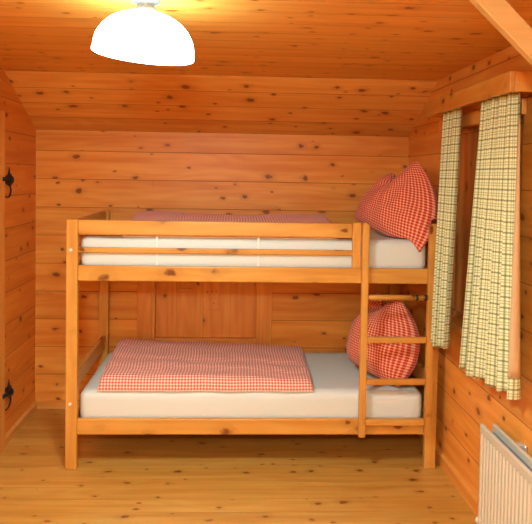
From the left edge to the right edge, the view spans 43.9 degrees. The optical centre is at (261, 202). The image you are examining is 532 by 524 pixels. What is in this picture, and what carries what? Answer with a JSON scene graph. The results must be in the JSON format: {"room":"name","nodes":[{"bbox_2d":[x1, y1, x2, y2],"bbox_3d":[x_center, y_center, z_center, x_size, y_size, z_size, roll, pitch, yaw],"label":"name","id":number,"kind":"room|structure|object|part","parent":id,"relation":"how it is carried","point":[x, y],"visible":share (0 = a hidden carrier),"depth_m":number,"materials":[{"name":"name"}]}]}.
{"room":"cabin bedroom","nodes":[
{"label":"cabin bedroom","id":0,"kind":"room"},
{"bbox_2d":[0,69,35,433],"bbox_3d":[-1.504,0.429,1.711,0.120,2.245,5.730,1,2,-3],"label":"wall","id":1,"kind":"structure","parent":0,"point":[20,132],"depth_m":4.23,"materials":[{"name":"brown wood"}]},
{"bbox_2d":[0,110,13,452],"bbox_3d":[-1.502,0.481,3.464,0.064,2.000,1.166,1,2,-3],"label":"door","id":2,"kind":"structure","parent":1,"relation":"in","point":[8,179],"depth_m":3.87,"materials":[{"name":"brown wood"}]},
{"bbox_3d":[-1.528,0.466,3.848,0.022,2.000,0.115,1,2,-3],"label":"frame","id":3,"kind":"part","parent":2,"relation":"part of","materials":[{"name":"brown wood"}]},
{"bbox_2d":[5,401,36,445],"bbox_3d":[-1.562,1.422,4.264,0.018,0.055,0.710,1,2,-3],"label":"baseboard","id":4,"kind":"structure","parent":1,"relation":"attached to","point":[20,422],"depth_m":4.25,"materials":[{"name":"brown wood"}]},
{"bbox_2d":[5,71,436,136],"bbox_3d":[-0.246,-0.666,4.335,2.832,0.384,0.752,1,2,-3],"label":"ceiling","id":5,"kind":"structure","parent":0,"point":[83,101],"depth_m":4.25,"materials":[{"name":"brown wood"}]},
{"bbox_2d":[35,130,408,399],"bbox_3d":[-0.279,0.482,4.697,2.832,1.941,0.120,1,2,-3],"label":"wall","id":6,"kind":"structure","parent":0,"point":[79,173],"depth_m":4.61,"materials":[{"name":"brown wood"}]},
{"bbox_2d":[35,400,79,408],"bbox_3d":[-0.291,1.427,4.665,2.592,0.055,0.018,1,2,-3],"label":"baseboard","id":7,"kind":"structure","parent":6,"relation":"attached to","point":[41,404],"depth_m":4.61,"materials":[{"name":"brown wood"}]},
{"bbox_2d":[137,281,271,344],"bbox_3d":[-0.402,0.762,4.662,0.943,1.260,0.080,1,2,-3],"label":"door","id":8,"kind":"structure","parent":6,"relation":"in","point":[164,309],"depth_m":4.67,"materials":[{"name":"brown wood"}]},
{"bbox_3d":[-0.394,0.591,4.684,0.710,0.720,0.025,1,2,-3],"label":"panel","id":9,"kind":"part","parent":8,"relation":"part of","materials":[{"name":"brown wood"}]},
{"bbox_2d":[0,409,476,523],"bbox_3d":[-0.169,1.621,1.818,2.832,0.100,5.970,1,2,-3],"label":"floor","id":10,"kind":"structure","parent":0,"point":[117,478],"depth_m":3.57,"materials":[{"name":"brown wood"}]},
{"bbox_2d":[65,210,437,469],"bbox_3d":[-0.062,0.780,4.134,2.080,1.398,0.987,1,2,-3],"label":"bunk bed","id":11,"kind":"object","parent":10,"relation":"on","point":[99,223],"visible":0.7,"depth_m":3.67,"materials":[{"name":"brown wood"}]},
{"bbox_3d":[-1.050,0.784,3.656,0.064,1.395,0.045,1,2,-3],"label":"post","id":12,"kind":"part","parent":11,"relation":"part of","materials":[{"name":"brown wood"}]},
{"bbox_3d":[-1.089,0.747,4.559,0.064,1.395,0.045,1,2,-3],"label":"post","id":13,"kind":"part","parent":11,"relation":"part of","materials":[{"name":"brown wood"}]},
{"bbox_3d":[-0.253,0.267,3.659,1.514,0.030,0.020,1,2,-3],"label":"guard rail","id":14,"kind":"part","parent":11,"relation":"part of","materials":[{"name":"brown wood"}]},
{"bbox_3d":[-0.251,0.143,3.656,1.514,0.082,0.028,1,2,-3],"label":"guard rail","id":15,"kind":"part","parent":11,"relation":"part of","materials":[{"name":"brown wood"}]},
{"bbox_3d":[-0.051,1.254,3.710,1.952,0.090,0.028,1,2,-3],"label":"rail","id":16,"kind":"part","parent":11,"relation":"part of","materials":[{"name":"brown wood"}]},
{"bbox_2d":[80,352,421,417],"bbox_3d":[-0.069,1.137,4.157,1.946,0.187,0.868,1,2,-3],"label":"mattress","id":17,"kind":"object","parent":11,"relation":"on","point":[335,378],"visible":0.4,"depth_m":3.74,"materials":[{"name":"white fabric"}]},
{"bbox_2d":[97,338,313,391],"bbox_3d":[-0.331,0.988,4.121,1.275,0.106,0.847,1,2,-3],"label":"duvet","id":18,"kind":"object","parent":17,"relation":"on","point":[134,364],"visible":1,"depth_m":3.88,"materials":[{"name":"red fabric"}]},
{"bbox_2d":[346,293,419,386],"bbox_3d":[0.711,0.809,3.988,0.318,0.474,0.497,0,3,-25],"label":"pillow","id":19,"kind":"object","parent":17,"relation":"on","point":[391,319],"visible":0.79,"depth_m":3.85,"materials":[{"name":"red fabric"}]},
{"bbox_3d":[-0.036,0.398,3.676,1.952,0.086,0.028,1,2,-3],"label":"rail","id":20,"kind":"part","parent":11,"relation":"part of","materials":[{"name":"brown wood"}]},
{"bbox_2d":[81,229,425,267],"bbox_3d":[-0.055,0.271,4.123,1.946,0.184,0.868,1,2,-3],"label":"mattress","id":21,"kind":"object","parent":11,"relation":"on","point":[384,251],"visible":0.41,"depth_m":3.69,"materials":[{"name":"white fabric"}]},
{"bbox_2d":[122,210,336,238],"bbox_3d":[-0.184,0.125,4.102,1.338,0.108,0.831,1,2,-3],"label":"duvet","id":22,"kind":"object","parent":21,"relation":"on","point":[160,215],"visible":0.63,"depth_m":4.14,"materials":[{"name":"red fabric"}]},
{"bbox_2d":[354,161,437,251],"bbox_3d":[0.805,0.006,3.946,0.278,0.516,0.565,0,3,-28],"label":"pillow","id":23,"kind":"object","parent":21,"relation":"on","point":[404,205],"visible":0.98,"depth_m":3.82,"materials":[{"name":"red fabric"}]},
{"bbox_3d":[0.568,0.711,3.682,0.037,1.203,0.035,1,2,-3],"label":"ladder rail","id":24,"kind":"part","parent":11,"relation":"part of","materials":[{"name":"brown wood"}]},
{"bbox_3d":[0.924,0.777,4.648,0.064,1.395,0.045,1,2,-3],"label":"post","id":25,"kind":"part","parent":11,"relation":"part of","materials":[{"name":"brown wood"}]},
{"bbox_3d":[0.964,0.814,3.745,0.064,1.395,0.045,1,2,-3],"label":"post","id":26,"kind":"part","parent":11,"relation":"part of","materials":[{"name":"brown wood"}]},
{"bbox_3d":[0.941,0.717,3.699,0.039,1.203,0.035,1,2,-3],"label":"ladder rail","id":27,"kind":"part","parent":11,"relation":"part of","materials":[{"name":"brown wood"}]},
{"bbox_2d":[0,0,531,80],"bbox_3d":[-0.114,-0.696,1.349,2.832,0.080,5.218,1,2,-3],"label":"ceiling","id":28,"kind":"structure","parent":0,"point":[434,40],"depth_m":2.83,"materials":[{"name":"brown wood"}]},
{"bbox_2d":[91,0,193,65],"bbox_3d":[-0.402,-0.592,2.243,0.345,0.208,0.346,1,2,-3],"label":"ceiling lamp","id":29,"kind":"object","parent":28,"relation":"hanging from","point":[141,34],"visible":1,"depth_m":2.13,"materials":[{"name":"white glass"}]},
{"bbox_2d":[404,46,531,497],"bbox_3d":[1.205,0.470,1.830,0.120,2.245,5.730,1,2,-3],"label":"wall","id":30,"kind":"structure","parent":0,"point":[464,402],"depth_m":3.39,"materials":[{"name":"brown wood"}]},
{"bbox_2d":[418,434,477,516],"bbox_3d":[1.118,1.554,1.871,0.018,0.073,5.730,1,2,-3],"label":"baseboard","id":31,"kind":"structure","parent":30,"relation":"attached to","point":[448,468],"depth_m":3.52,"materials":[{"name":"brown wood"}]},
{"bbox_2d":[424,71,531,117],"bbox_3d":[1.021,-0.498,3.155,0.160,0.079,1.161,1,2,-3],"label":"curtain pelmet","id":32,"kind":"object","parent":30,"relation":"attached to","point":[511,81],"visible":0.94,"depth_m":2.86,"materials":[{"name":"brown wood"}]},
{"bbox_2d":[431,107,461,348],"bbox_3d":[0.961,0.133,3.491,0.081,1.293,0.293,1,2,-3],"label":"curtain","id":33,"kind":"object","parent":32,"relation":"hanging from","point":[451,128],"visible":0.94,"depth_m":3.43,"materials":[{"name":"beige fabric"}]},
{"bbox_2d":[459,92,520,399],"bbox_3d":[0.990,0.161,2.875,0.073,1.300,0.558,1,2,-4],"label":"curtain","id":34,"kind":"object","parent":32,"relation":"hanging from","point":[490,351],"visible":0.95,"depth_m":2.80,"materials":[{"name":"beige fabric"}]},
{"bbox_2d":[439,98,526,333],"bbox_3d":[1.124,0.115,3.365,0.138,1.155,1.130,1,2,-3],"label":"window","id":35,"kind":"structure","parent":30,"relation":"in","point":[469,136],"depth_m":3.73,"materials":[{"name":"brown wood"}]},
{"bbox_3d":[1.059,0.676,3.385,0.028,0.030,1.110,1,2,-3],"label":"sill","id":36,"kind":"part","parent":35,"relation":"part of","materials":[{"name":"brown wood"}]},
{"bbox_2d":[454,123,523,313],"bbox_3d":[1.180,0.132,3.368,0.025,1.065,1.070,1,2,-3],"label":"shutter","id":37,"kind":"object","parent":35,"relation":"attached to","point":[469,140],"depth_m":3.75,"materials":[{"name":"brown wood"}]},
{"bbox_2d":[469,0,531,64],"bbox_3d":[0.896,-0.433,2.135,0.497,0.476,0.040,1,2,-3],"label":"beam","id":38,"kind":"structure","parent":30,"relation":"attached to","point":[499,13],"depth_m":2.11,"materials":[{"name":"brown wood"}]},
{"bbox_2d":[475,423,531,523],"bbox_3d":[1.046,1.284,2.369,0.124,0.570,1.194,1,2,-3],"label":"radiator","id":39,"kind":"object","parent":30,"relation":"attached to","point":[505,467],"visible":1,"depth_m":2.70,"materials":[{"name":"beige metal"}]},
{"bbox_3d":[1.050,1.234,2.354,0.016,0.470,1.168,1,2,-3],"label":"panel","id":40,"kind":"part","parent":39,"relation":"part of","materials":[{"name":"white metal"}]}
]}

